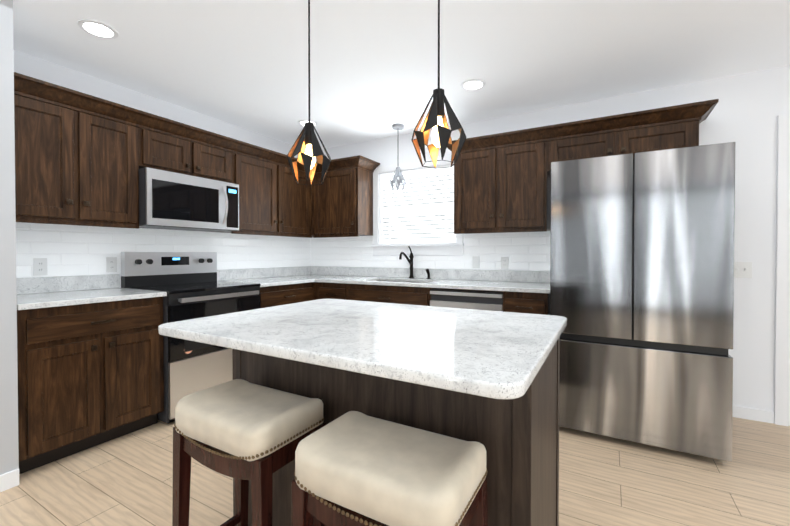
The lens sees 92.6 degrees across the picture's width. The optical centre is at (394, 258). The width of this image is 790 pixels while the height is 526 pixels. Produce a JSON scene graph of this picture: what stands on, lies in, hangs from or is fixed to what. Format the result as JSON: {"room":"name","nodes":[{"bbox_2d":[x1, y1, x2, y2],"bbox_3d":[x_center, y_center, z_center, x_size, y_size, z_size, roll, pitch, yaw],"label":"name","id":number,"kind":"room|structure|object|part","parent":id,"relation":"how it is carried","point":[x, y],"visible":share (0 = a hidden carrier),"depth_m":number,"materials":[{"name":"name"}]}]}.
{"room":"kitchen","nodes":[
{"label":"kitchen","id":0,"kind":"room"},
{"bbox_2d":[0,0,18,474],"bbox_3d":[-3.365,-0.050,-0.008,0.640,2.440,4.758,0,1,30],"label":"wall","id":1,"kind":"structure","parent":0,"point":[9,455],"depth_m":1.87,"materials":[{"name":"grey paint"}]},
{"bbox_2d":[0,468,19,491],"bbox_3d":[-3.075,1.129,-0.142,0.012,0.085,4.728,0,1,30],"label":"baseboard","id":2,"kind":"structure","parent":1,"relation":"attached to","point":[9,480],"depth_m":1.87,"materials":[{"name":"white"}]},
{"bbox_2d":[14,50,301,277],"bbox_3d":[-2.998,-0.068,1.419,0.140,2.440,7.600,0,1,30],"label":"wall","id":3,"kind":"structure","parent":0,"point":[37,68],"depth_m":2.94,"materials":[{"name":"white paint"}]},
{"bbox_2d":[14,80,93,225],"bbox_3d":[-2.209,-0.605,2.322,0.322,0.748,0.439,0,1,30],"label":"upper cabinet","id":4,"kind":"object","parent":3,"relation":"attached to","point":[54,134],"depth_m":2.27,"materials":[{"name":"brown wood"}]},
{"bbox_2d":[82,104,141,227],"bbox_3d":[-2.064,-0.608,2.577,0.322,0.748,0.440,0,1,30],"label":"upper cabinet","id":5,"kind":"object","parent":3,"relation":"attached to","point":[117,135],"depth_m":2.57,"materials":[{"name":"brown wood"}]},
{"bbox_2d":[16,266,309,295],"bbox_3d":[-1.751,0.162,3.438,0.020,0.101,2.815,0,1,30],"label":"backsplash","id":6,"kind":"structure","parent":3,"relation":"attached to","point":[62,283],"depth_m":2.71,"materials":[{"name":"white stone"}]},
{"bbox_2d":[16,222,311,287],"bbox_3d":[-1.757,-0.008,3.442,0.007,0.471,2.820,0,1,30],"label":"tile backsplash","id":7,"kind":"structure","parent":3,"relation":"attached to","point":[70,250],"depth_m":2.90,"materials":[{"name":"white tile"}]},
{"bbox_2d":[33,258,47,275],"bbox_3d":[-2.310,0.054,2.459,0.007,0.114,0.070,0,1,30],"label":"electrical outlet","id":8,"kind":"object","parent":7,"relation":"attached to","point":[40,267],"visible":1,"depth_m":2.46,"materials":[{"name":"white plastic"}]},
{"bbox_2d":[106,257,116,272],"bbox_3d":[-2.109,0.047,2.811,0.007,0.114,0.070,0,1,30],"label":"electrical outlet","id":9,"kind":"object","parent":7,"relation":"attached to","point":[111,264],"visible":1,"depth_m":2.81,"materials":[{"name":"white plastic"}]},
{"bbox_2d":[142,120,201,176],"bbox_3d":[-1.841,-0.827,2.964,0.322,0.320,0.458,0,1,30],"label":"upper cabinet","id":10,"kind":"object","parent":3,"relation":"attached to","point":[165,148],"depth_m":2.88,"materials":[{"name":"brown wood"}]},
{"bbox_2d":[138,167,238,231],"bbox_3d":[-1.703,-0.443,3.069,0.455,0.406,0.760,0,1,30],"label":"microwave","id":11,"kind":"object","parent":10,"relation":"attached to","point":[168,200],"visible":0.96,"depth_m":2.91,"materials":[{"name":"grey metal"}]},
{"bbox_2d":[202,136,233,182],"bbox_3d":[-1.686,-0.830,3.235,0.322,0.320,0.458,0,1,30],"label":"upper cabinet","id":12,"kind":"object","parent":3,"relation":"attached to","point":[217,156],"depth_m":3.22,"materials":[{"name":"brown wood"}]},
{"bbox_2d":[220,144,285,235],"bbox_3d":[-1.427,-0.622,3.688,0.324,0.748,0.581,0,1,30],"label":"upper cabinet","id":13,"kind":"object","parent":3,"relation":"attached to","point":[261,178],"depth_m":3.61,"materials":[{"name":"brown wood"}]},
{"bbox_2d":[286,160,313,235],"bbox_3d":[-1.215,-0.626,4.059,0.324,0.748,0.564,0,1,30],"label":"upper cabinet","id":14,"kind":"object","parent":3,"relation":"attached to","point":[299,197],"depth_m":4.07,"materials":[{"name":"brown wood"}]},
{"bbox_2d":[0,417,789,525],"bbox_3d":[0.101,1.234,-0.337,7.400,0.120,8.000,0,1,30],"label":"floor","id":15,"kind":"structure","parent":0,"point":[126,480],"depth_m":1.91,"materials":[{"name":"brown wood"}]},
{"bbox_2d":[17,296,163,473],"bbox_3d":[-2.006,0.699,2.391,0.622,0.882,0.733,0,1,30],"label":"base cabinet","id":16,"kind":"object","parent":15,"relation":"on","point":[90,360],"depth_m":2.18,"materials":[{"name":"brown wood"}]},
{"bbox_2d":[17,288,165,311],"bbox_3d":[-1.996,0.241,2.381,0.645,0.030,0.735,0,1,30],"label":"countertop","id":17,"kind":"structure","parent":16,"relation":"on","point":[28,300],"depth_m":2.26,"materials":[{"name":"white stone"}]},
{"bbox_2d":[121,252,260,422],"bbox_3d":[-1.582,0.540,3.012,0.686,1.185,0.760,0,1,30],"label":"range","id":18,"kind":"object","parent":15,"relation":"on","point":[190,285],"visible":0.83,"depth_m":2.83,"materials":[{"name":"grey metal"}]},
{"bbox_2d":[172,379,325,525],"bbox_3d":[-0.478,0.806,1.250,0.436,0.698,0.291,0,1,30],"label":"stool","id":19,"kind":"object","parent":15,"relation":"on","point":[242,432],"visible":0.96,"depth_m":1.16,"materials":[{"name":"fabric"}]},
{"bbox_3d":[-0.478,0.507,1.246,0.430,0.100,0.285,0,1,30],"label":"seat","id":20,"kind":"part","parent":19,"relation":"part of","materials":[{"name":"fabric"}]},
{"bbox_2d":[259,284,317,307],"bbox_3d":[-1.240,0.683,3.695,0.657,0.882,0.750,0,1,30],"label":"base cabinet","id":21,"kind":"object","parent":15,"relation":"on","point":[269,297],"depth_m":3.46,"materials":[{"name":"brown wood"}]},
{"bbox_2d":[217,276,549,303],"bbox_3d":[-0.140,0.229,3.394,2.860,0.030,1.335,0,1,30],"label":"countertop","id":22,"kind":"structure","parent":21,"relation":"on","point":[514,291],"depth_m":3.42,"materials":[{"name":"white stone"}]},
{"bbox_2d":[399,246,430,278],"bbox_3d":[0.197,0.040,3.758,0.247,0.336,0.280,0,1,30],"label":"faucet","id":23,"kind":"object","parent":22,"relation":"on","point":[410,261],"visible":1,"depth_m":3.87,"materials":[{"name":"black metal"}]},
{"bbox_2d":[414,280,425,283],"bbox_3d":[0.050,0.332,3.673,0.743,0.208,0.444,0,1,30],"label":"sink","id":24,"kind":"object","parent":22,"relation":"in","point":[415,281],"depth_m":3.77,"materials":[{"name":"silver metal"}]},
{"bbox_2d":[318,292,345,299],"bbox_3d":[-0.474,0.679,4.001,0.370,0.882,0.622,0,1,30],"label":"base cabinet","id":25,"kind":"object","parent":15,"relation":"on","point":[321,295],"depth_m":3.71,"materials":[{"name":"brown wood"}]},
{"bbox_2d":[346,292,429,305],"bbox_3d":[0.034,0.683,3.711,0.951,0.882,0.622,0,1,30],"label":"base cabinet","id":26,"kind":"object","parent":15,"relation":"on","point":[410,300],"depth_m":3.39,"materials":[{"name":"brown wood"}]},
{"bbox_2d":[291,411,487,525],"bbox_3d":[-0.011,0.809,0.960,0.436,0.698,0.291,0,1,30],"label":"stool","id":27,"kind":"object","parent":15,"relation":"on","point":[354,468],"visible":1,"depth_m":0.88,"materials":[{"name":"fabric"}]},
{"bbox_3d":[-0.011,0.856,0.961,0.436,0.604,0.275,0,1,30],"label":"frame","id":28,"kind":"part","parent":27,"relation":"part of","materials":[{"name":"brown wood"}]},
{"bbox_2d":[232,339,559,525],"bbox_3d":[-0.007,0.710,1.524,1.168,0.883,0.614,0,1,30],"label":"kitchen island","id":29,"kind":"object","parent":15,"relation":"on","point":[521,444],"depth_m":1.15,"materials":[{"name":"brown wood"}]},
{"bbox_2d":[158,299,566,406],"bbox_3d":[-0.081,0.252,1.439,1.270,0.032,0.945,0,1,30],"label":"island countertop","id":30,"kind":"structure","parent":29,"relation":"on","point":[496,356],"depth_m":1.13,"materials":[{"name":"white stone"}]},
{"bbox_2d":[430,289,502,310],"bbox_3d":[0.708,0.695,3.315,0.605,0.868,0.605,0,1,30],"label":"dishwasher","id":31,"kind":"object","parent":15,"relation":"on","point":[480,300],"visible":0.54,"depth_m":3.04,"materials":[{"name":"grey metal"}]},
{"bbox_2d":[503,296,549,314],"bbox_3d":[1.118,0.691,3.091,0.323,0.882,0.622,0,1,30],"label":"base cabinet","id":32,"kind":"object","parent":15,"relation":"on","point":[543,306],"depth_m":2.79,"materials":[{"name":"brown wood"}]},
{"bbox_2d":[550,142,735,461],"bbox_3d":[1.628,0.254,2.619,0.919,1.768,0.850,0,1,30],"label":"refrigerator","id":33,"kind":"object","parent":15,"relation":"on","point":[642,272],"visible":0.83,"depth_m":2.21,"materials":[{"name":"grey metal"}]},
{"bbox_2d":[13,0,789,148],"bbox_3d":[0.101,-1.325,-0.369,7.400,0.120,8.000,0,1,30],"label":"ceiling","id":34,"kind":"structure","parent":0,"point":[373,67],"depth_m":2.37,"materials":[{"name":"white paint"}]},
{"bbox_2d":[77,19,118,38],"bbox_3d":[-1.676,-1.293,2.134,0.184,0.007,0.184,0,1,30],"label":"recessed light","id":35,"kind":"object","parent":34,"relation":"in","point":[97,29],"visible":1,"depth_m":2.12,"materials":[{"name":"white plastic"}]},
{"bbox_2d":[298,120,316,125],"bbox_3d":[-0.847,-1.312,3.670,0.184,0.007,0.184,0,1,30],"label":"recessed light","id":36,"kind":"object","parent":34,"relation":"in","point":[301,122],"visible":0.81,"depth_m":3.64,"materials":[{"name":"white plastic"}]},
{"bbox_2d":[287,0,330,185],"bbox_3d":[-0.378,-0.812,1.665,0.192,0.956,0.194,0,1,30],"label":"pendant light","id":37,"kind":"object","parent":34,"relation":"hanging from","point":[307,149],"visible":1,"depth_m":1.65,"materials":[{"name":"black metal"}]},
{"bbox_3d":[-0.378,-0.896,1.664,0.120,0.788,0.120,0,1,30],"label":"stem","id":38,"kind":"part","parent":37,"relation":"part of","materials":[{"name":"black metal"}]},
{"bbox_3d":[-0.378,-0.458,1.669,0.187,0.247,0.190,0,1,30],"label":"panel","id":39,"kind":"part","parent":37,"relation":"part of","materials":[{"name":"black metal"}]},
{"bbox_3d":[-0.378,-0.449,1.669,0.054,0.105,0.051,0,1,30],"label":"bulb","id":40,"kind":"part","parent":37,"relation":"part of","materials":[{"name":"white glass"}]},
{"bbox_2d":[390,124,405,190],"bbox_3d":[0.030,-0.996,3.743,0.163,0.640,0.165,0,1,30],"label":"pendant light","id":41,"kind":"object","parent":34,"relation":"hanging from","point":[398,178],"visible":1,"depth_m":3.72,"materials":[{"name":"silver metal"}]},
{"bbox_3d":[0.030,-1.061,3.742,0.120,0.509,0.120,0,1,30],"label":"stem","id":42,"kind":"part","parent":41,"relation":"part of","materials":[{"name":"silver metal"}]},
{"bbox_3d":[0.030,-0.782,3.745,0.159,0.210,0.162,0,1,30],"label":"panel","id":43,"kind":"part","parent":41,"relation":"part of","materials":[{"name":"silver metal"}]},
{"bbox_2d":[412,0,466,168],"bbox_3d":[0.155,-0.810,1.339,0.190,0.952,0.192,0,1,30],"label":"pendant light","id":44,"kind":"object","parent":34,"relation":"hanging from","point":[435,119],"visible":1,"depth_m":1.32,"materials":[{"name":"black metal"}]},
{"bbox_3d":[0.155,-0.450,1.343,0.053,0.104,0.050,0,1,30],"label":"bulb","id":45,"kind":"part","parent":44,"relation":"part of","materials":[{"name":"white glass"}]},
{"bbox_3d":[0.155,-0.894,1.338,0.120,0.784,0.120,0,1,30],"label":"stem","id":46,"kind":"part","parent":44,"relation":"part of","materials":[{"name":"black metal"}]},
{"bbox_3d":[0.155,-0.458,1.343,0.185,0.247,0.188,0,1,30],"label":"panel","id":47,"kind":"part","parent":44,"relation":"part of","materials":[{"name":"black metal"}]},
{"bbox_2d":[461,79,485,90],"bbox_3d":[0.588,-1.301,2.834,0.184,0.007,0.184,0,1,30],"label":"recessed light","id":48,"kind":"object","parent":34,"relation":"in","point":[473,84],"visible":1,"depth_m":2.82,"materials":[{"name":"white plastic"}]},
{"bbox_2d":[315,65,789,410],"bbox_3d":[2.022,-0.087,3.006,7.280,2.440,0.140,0,1,30],"label":"wall","id":49,"kind":"structure","parent":0,"point":[749,108],"depth_m":2.67,"materials":[{"name":"white paint"}]},
{"bbox_2d":[314,160,373,236],"bbox_3d":[-0.593,-0.629,4.225,0.635,0.748,0.324,0,1,30],"label":"upper cabinet","id":50,"kind":"object","parent":49,"relation":"attached to","point":[343,205],"depth_m":4.06,"materials":[{"name":"brown wood"}]},
{"bbox_2d":[371,157,463,254],"bbox_3d":[0.237,-0.521,3.990,1.070,0.973,0.175,0,1,30],"label":"window","id":51,"kind":"structure","parent":49,"relation":"in","point":[450,248],"depth_m":4.01,"materials":[{"name":"white"}]},
{"bbox_2d":[381,166,455,243],"bbox_3d":[0.234,-0.544,3.985,0.878,0.763,0.050,0,1,30],"label":"window blinds","id":52,"kind":"object","parent":51,"relation":"attached to","point":[419,208],"visible":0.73,"depth_m":3.96,"materials":[{"name":"white"}]},
{"bbox_2d":[310,266,549,283],"bbox_3d":[0.186,0.155,3.964,2.860,0.101,0.020,0,1,30],"label":"backsplash","id":53,"kind":"structure","parent":49,"relation":"attached to","point":[419,274],"depth_m":3.78,"materials":[{"name":"white stone"}]},
{"bbox_2d":[312,231,549,270],"bbox_3d":[0.200,-0.074,3.963,2.888,0.354,0.007,0,1,30],"label":"tile backsplash","id":54,"kind":"structure","parent":49,"relation":"attached to","point":[526,251],"depth_m":3.68,"materials":[{"name":"white tile"}]},
{"bbox_2d":[472,256,479,267],"bbox_3d":[0.776,0.037,3.621,0.070,0.114,0.016,0,1,30],"label":"light switch","id":55,"kind":"object","parent":54,"relation":"attached to","point":[475,261],"visible":1,"depth_m":3.62,"materials":[{"name":"white plastic"}]},
{"bbox_2d":[501,257,508,268],"bbox_3d":[1.014,0.042,3.490,0.070,0.114,0.007,0,1,30],"label":"electrical outlet","id":56,"kind":"object","parent":54,"relation":"attached to","point":[504,262],"visible":1,"depth_m":3.49,"materials":[{"name":"white plastic"}]},
{"bbox_2d":[450,140,505,233],"bbox_3d":[0.806,-0.619,3.426,0.468,0.748,0.322,0,1,30],"label":"upper cabinet","id":57,"kind":"object","parent":49,"relation":"attached to","point":[480,168],"depth_m":3.28,"materials":[{"name":"brown wood"}]},
{"bbox_2d":[506,132,550,231],"bbox_3d":[1.087,-0.617,3.266,0.466,0.748,0.322,0,1,30],"label":"upper cabinet","id":58,"kind":"object","parent":49,"relation":"attached to","point":[528,178],"depth_m":3.09,"materials":[{"name":"brown wood"}]},
{"bbox_3d":[0.040,-0.980,2.412,3.529,0.096,2.835,0,1,30],"label":"crown","id":59,"kind":"part","parent":58,"relation":"part of","materials":[{"name":"brown wood"}]},
{"bbox_2d":[550,120,629,175],"bbox_3d":[1.529,-0.842,3.010,0.553,0.290,0.322,0,1,30],"label":"upper cabinet","id":60,"kind":"object","parent":49,"relation":"attached to","point":[595,140],"depth_m":2.85,"materials":[{"name":"brown wood"}]},
{"bbox_2d":[630,108,701,157],"bbox_3d":[1.883,-0.840,2.808,0.554,0.290,0.322,0,1,30],"label":"upper cabinet","id":61,"kind":"object","parent":49,"relation":"attached to","point":[673,130],"depth_m":2.63,"materials":[{"name":"brown wood"}]},
{"bbox_2d":[734,262,751,277],"bbox_3d":[2.452,0.081,2.673,0.116,0.114,0.016,0,1,30],"label":"light switch","id":62,"kind":"object","parent":49,"relation":"attached to","point":[742,269],"visible":0.92,"depth_m":2.67,"materials":[{"name":"white plastic"}]},
{"bbox_2d":[732,405,773,423],"bbox_3d":[2.439,1.094,2.695,0.388,0.085,0.011,0,1,30],"label":"baseboard","id":63,"kind":"structure","parent":49,"relation":"attached to","point":[767,416],"depth_m":2.65,"materials":[{"name":"white"}]},
{"bbox_2d":[774,114,789,425],"bbox_3d":[3.039,0.085,2.380,0.950,2.110,0.201,0,1,30],"label":"door frame","id":64,"kind":"structure","parent":49,"relation":"attached to","point":[782,365],"depth_m":2.56,"materials":[{"name":"white wood"}]}
]}

